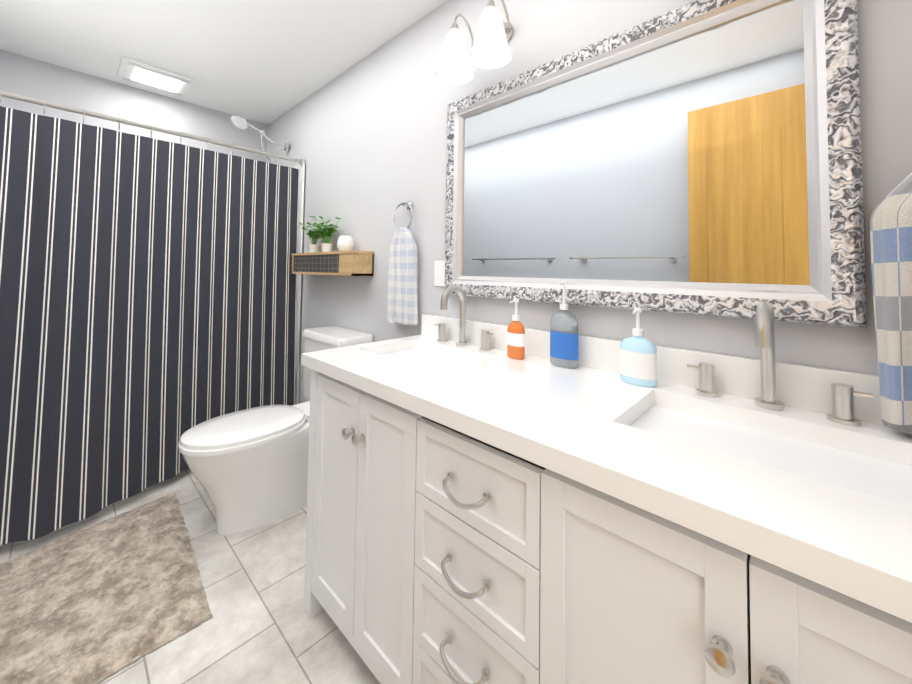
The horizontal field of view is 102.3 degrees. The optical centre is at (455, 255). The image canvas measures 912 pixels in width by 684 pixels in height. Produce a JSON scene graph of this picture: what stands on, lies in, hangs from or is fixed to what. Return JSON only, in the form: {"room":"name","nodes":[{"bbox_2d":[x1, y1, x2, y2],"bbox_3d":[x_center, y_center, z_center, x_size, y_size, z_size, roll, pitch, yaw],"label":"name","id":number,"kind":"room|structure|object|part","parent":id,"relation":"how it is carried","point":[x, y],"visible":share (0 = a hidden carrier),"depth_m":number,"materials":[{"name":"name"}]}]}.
{"room":"bathroom","nodes":[
{"label":"bathroom","id":0,"kind":"room"},
{"bbox_2d":[0,50,267,161],"bbox_3d":[-2.265,0.034,2.646,0.120,2.440,1.599,-1,-3,43],"label":"wall","id":1,"kind":"structure","parent":0,"point":[32,78],"depth_m":2.52,"materials":[{"name":"grey paint"}]},
{"bbox_2d":[0,468,379,683],"bbox_3d":[-0.858,1.270,1.255,4.035,0.100,1.839,-1,-3,43],"label":"floor","id":2,"kind":"structure","parent":0,"point":[259,627],"depth_m":1.25,"materials":[{"name":"tile"}]},
{"bbox_2d":[0,493,212,683],"bbox_3d":[-1.337,1.201,1.371,0.939,0.040,0.620,-1,-3,43],"label":"rug","id":3,"kind":"object","parent":2,"relation":"on","point":[96,603],"visible":1,"depth_m":1.28,"materials":[{"name":"beige carpet"}]},
{"bbox_2d":[178,326,372,534],"bbox_3d":[-0.887,0.829,1.837,0.446,0.826,0.813,-1,-3,43],"label":"toilet","id":4,"kind":"object","parent":2,"relation":"on","point":[248,468],"visible":0.77,"depth_m":1.66,"materials":[{"name":"white ceramic"}]},
{"bbox_2d":[293,162,305,404],"bbox_3d":[-1.909,0.271,2.297,0.860,1.950,1.591,-1,-3,43],"label":"shower surround","id":5,"kind":"object","parent":2,"relation":"on","point":[302,168],"visible":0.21,"depth_m":2.64,"materials":[{"name":"white ceramic"}]},
{"bbox_2d":[0,89,302,545],"bbox_3d":[-1.565,0.235,1.976,0.348,1.966,1.555,-1,-3,43],"label":"shower curtain","id":6,"kind":"object","parent":5,"relation":"hanging from","point":[148,291],"visible":0.96,"depth_m":1.89,"materials":[{"name":"fabric"}]},
{"bbox_3d":[-1.659,-0.704,2.113,0.056,0.081,1.555,-1,-3,43],"label":"rail","id":7,"kind":"part","parent":6,"relation":"part of","materials":[{"name":"silver metal"}]},
{"bbox_2d":[301,361,911,683],"bbox_3d":[0.227,0.803,0.941,1.571,0.840,0.596,-1,-3,43],"label":"bathroom vanity","id":8,"kind":"object","parent":2,"relation":"on","point":[483,507],"depth_m":0.68,"materials":[{"name":"white paint"}]},
{"bbox_2d":[301,333,911,608],"bbox_3d":[0.230,0.364,0.970,1.592,0.040,0.583,-1,-3,43],"label":"countertop","id":9,"kind":"structure","parent":8,"relation":"on","point":[574,419],"depth_m":0.65,"materials":[{"name":"white stone"}]},
{"bbox_2d":[377,345,480,368],"bbox_3d":[-0.112,0.452,1.342,0.458,0.142,0.293,-1,-3,43],"label":"sink","id":10,"kind":"object","parent":9,"relation":"in","point":[435,358],"depth_m":1.44,"materials":[{"name":"white ceramic"}]},
{"bbox_2d":[433,285,496,348],"bbox_3d":[-0.005,0.237,1.461,0.284,0.244,0.149,-1,-3,43],"label":"faucet","id":11,"kind":"object","parent":9,"relation":"on","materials":[{"name":"silver metal"}]},
{"bbox_2d":[507,299,524,359],"bbox_3d":[0.202,0.251,1.272,0.069,0.205,0.057,-1,-3,43],"label":"soap bottle","id":12,"kind":"object","parent":9,"relation":"on","point":[515,339],"visible":1,"depth_m":1.26,"materials":[{"name":"orange plastic"}]},
{"bbox_2d":[550,281,578,368],"bbox_3d":[0.344,0.216,1.180,0.095,0.272,0.065,-1,-3,43],"label":"soap bottle","id":13,"kind":"object","parent":9,"relation":"on","point":[564,343],"visible":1,"depth_m":1.16,"materials":[{"name":"blue plastic"}]},
{"bbox_2d":[620,307,656,386],"bbox_3d":[0.495,0.245,1.002,0.093,0.205,0.064,-1,-3,43],"label":"bottle","id":14,"kind":"object","parent":9,"relation":"on","point":[638,359],"visible":0.98,"depth_m":0.99,"materials":[{"name":"blue"}]},
{"bbox_2d":[625,397,911,504],"bbox_3d":[0.578,0.436,0.692,0.458,0.142,0.293,-1,-3,43],"label":"sink","id":15,"kind":"object","parent":9,"relation":"in","point":[859,466],"depth_m":0.72,"materials":[{"name":"white ceramic"}]},
{"bbox_2d":[693,301,864,428],"bbox_3d":[0.685,0.221,0.811,0.284,0.244,0.149,-1,-3,43],"label":"faucet","id":16,"kind":"object","parent":9,"relation":"on","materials":[{"name":"silver metal"}]},
{"bbox_2d":[0,0,446,124],"bbox_3d":[-0.823,-1.268,1.355,4.035,0.100,1.839,-1,-3,43],"label":"ceiling","id":17,"kind":"structure","parent":0,"point":[267,62],"depth_m":2.03,"materials":[{"name":"white paint"}]},
{"bbox_2d":[117,56,197,97],"bbox_3d":[-1.994,-1.178,2.454,0.330,0.023,0.380,-1,-3,43],"label":"ceiling light","id":18,"kind":"object","parent":17,"relation":"in","point":[139,73],"visible":1,"depth_m":2.42,"materials":[{"name":"white plastic"}]},
{"bbox_2d":[267,0,911,403],"bbox_3d":[-0.251,0.034,1.930,4.035,2.440,0.120,-1,-3,43],"label":"wall","id":19,"kind":"structure","parent":0,"point":[365,138],"depth_m":1.70,"materials":[{"name":"grey paint"}]},
{"bbox_2d":[231,114,288,162],"bbox_3d":[-1.454,-0.862,2.734,0.116,0.272,0.392,-1,-3,43],"label":"shower head","id":20,"kind":"object","parent":19,"relation":"attached to","point":[239,121],"visible":0.9,"depth_m":2.69},
{"bbox_2d":[291,250,373,275],"bbox_3d":[-0.780,0.047,2.247,0.768,0.135,0.136,-1,-3,43],"label":"wall shelf","id":21,"kind":"object","parent":19,"relation":"attached to","point":[351,263],"visible":1,"depth_m":2.07,"materials":[{"name":"brown wood"}]},
{"bbox_2d":[299,222,324,252],"bbox_3d":[-0.927,-0.120,2.377,0.211,0.202,0.146,-1,-3,43],"label":"potted plant","id":22,"kind":"object","parent":21,"relation":"on","point":[313,247],"visible":0.96,"depth_m":2.37,"materials":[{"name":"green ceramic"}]},
{"bbox_2d":[309,216,341,251],"bbox_3d":[-0.813,-0.136,2.266,0.276,0.229,0.166,-1,-3,43],"label":"potted plant","id":23,"kind":"object","parent":21,"relation":"on","point":[326,233],"visible":0.98,"depth_m":2.25,"materials":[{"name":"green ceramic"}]},
{"bbox_2d":[337,235,353,250],"bbox_3d":[-0.639,-0.072,2.123,0.093,0.094,0.093,-1,-3,43],"label":"pot","id":24,"kind":"object","parent":21,"relation":"on","point":[345,243],"visible":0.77,"depth_m":2.09,"materials":[{"name":"white ceramic"}]},
{"bbox_2d":[387,200,417,324],"bbox_3d":[-0.256,0.027,1.802,0.200,0.614,0.066,-1,-3,43],"label":"towel","id":25,"kind":"object","parent":19,"relation":"attached to","point":[402,305],"visible":0.98,"depth_m":1.77,"materials":[{"name":"white fabric"}]},
{"bbox_3d":[-0.248,-0.197,1.819,0.151,0.165,0.048,-1,-3,43],"label":"rail","id":26,"kind":"part","parent":25,"relation":"part of","materials":[{"name":"silver metal"}]},
{"bbox_2d":[434,261,444,285],"bbox_3d":[-0.073,0.079,1.669,0.070,0.115,0.006,-1,-3,43],"label":"electrical outlet","id":27,"kind":"object","parent":19,"relation":"attached to","point":[439,273],"visible":0.88,"depth_m":1.67,"materials":[{"name":"white plastic"}]},
{"bbox_2d":[435,0,512,84],"bbox_3d":[0.084,-0.849,1.421,0.336,0.266,0.223,-1,-3,43],"label":"sconce","id":28,"kind":"object","parent":19,"relation":"attached to","point":[490,46],"visible":1,"depth_m":1.39,"materials":[{"name":"white glass"}]},
{"bbox_2d":[421,314,883,424],"bbox_3d":[0.424,0.307,1.177,1.592,0.095,0.020,-1,-3,43],"label":"backsplash","id":29,"kind":"structure","parent":19,"relation":"attached to","point":[800,386],"depth_m":0.93,"materials":[{"name":"white stone"}]},
{"bbox_2d":[445,0,866,326],"bbox_3d":[0.412,-0.265,1.209,1.240,0.850,0.037,-1,-3,43],"label":"mirror","id":30,"kind":"object","parent":19,"relation":"attached to","point":[702,157],"visible":0.92,"depth_m":1.02,"materials":[{"name":"silver metal"}]},
{"bbox_2d":[870,173,911,433],"bbox_3d":[0.905,-0.015,0.667,0.201,0.686,0.130,-1,-3,43],"label":"towel","id":31,"kind":"object","parent":19,"relation":"attached to","point":[891,238],"visible":1,"depth_m":0.69,"materials":[{"name":"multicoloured fabric"}]}
]}

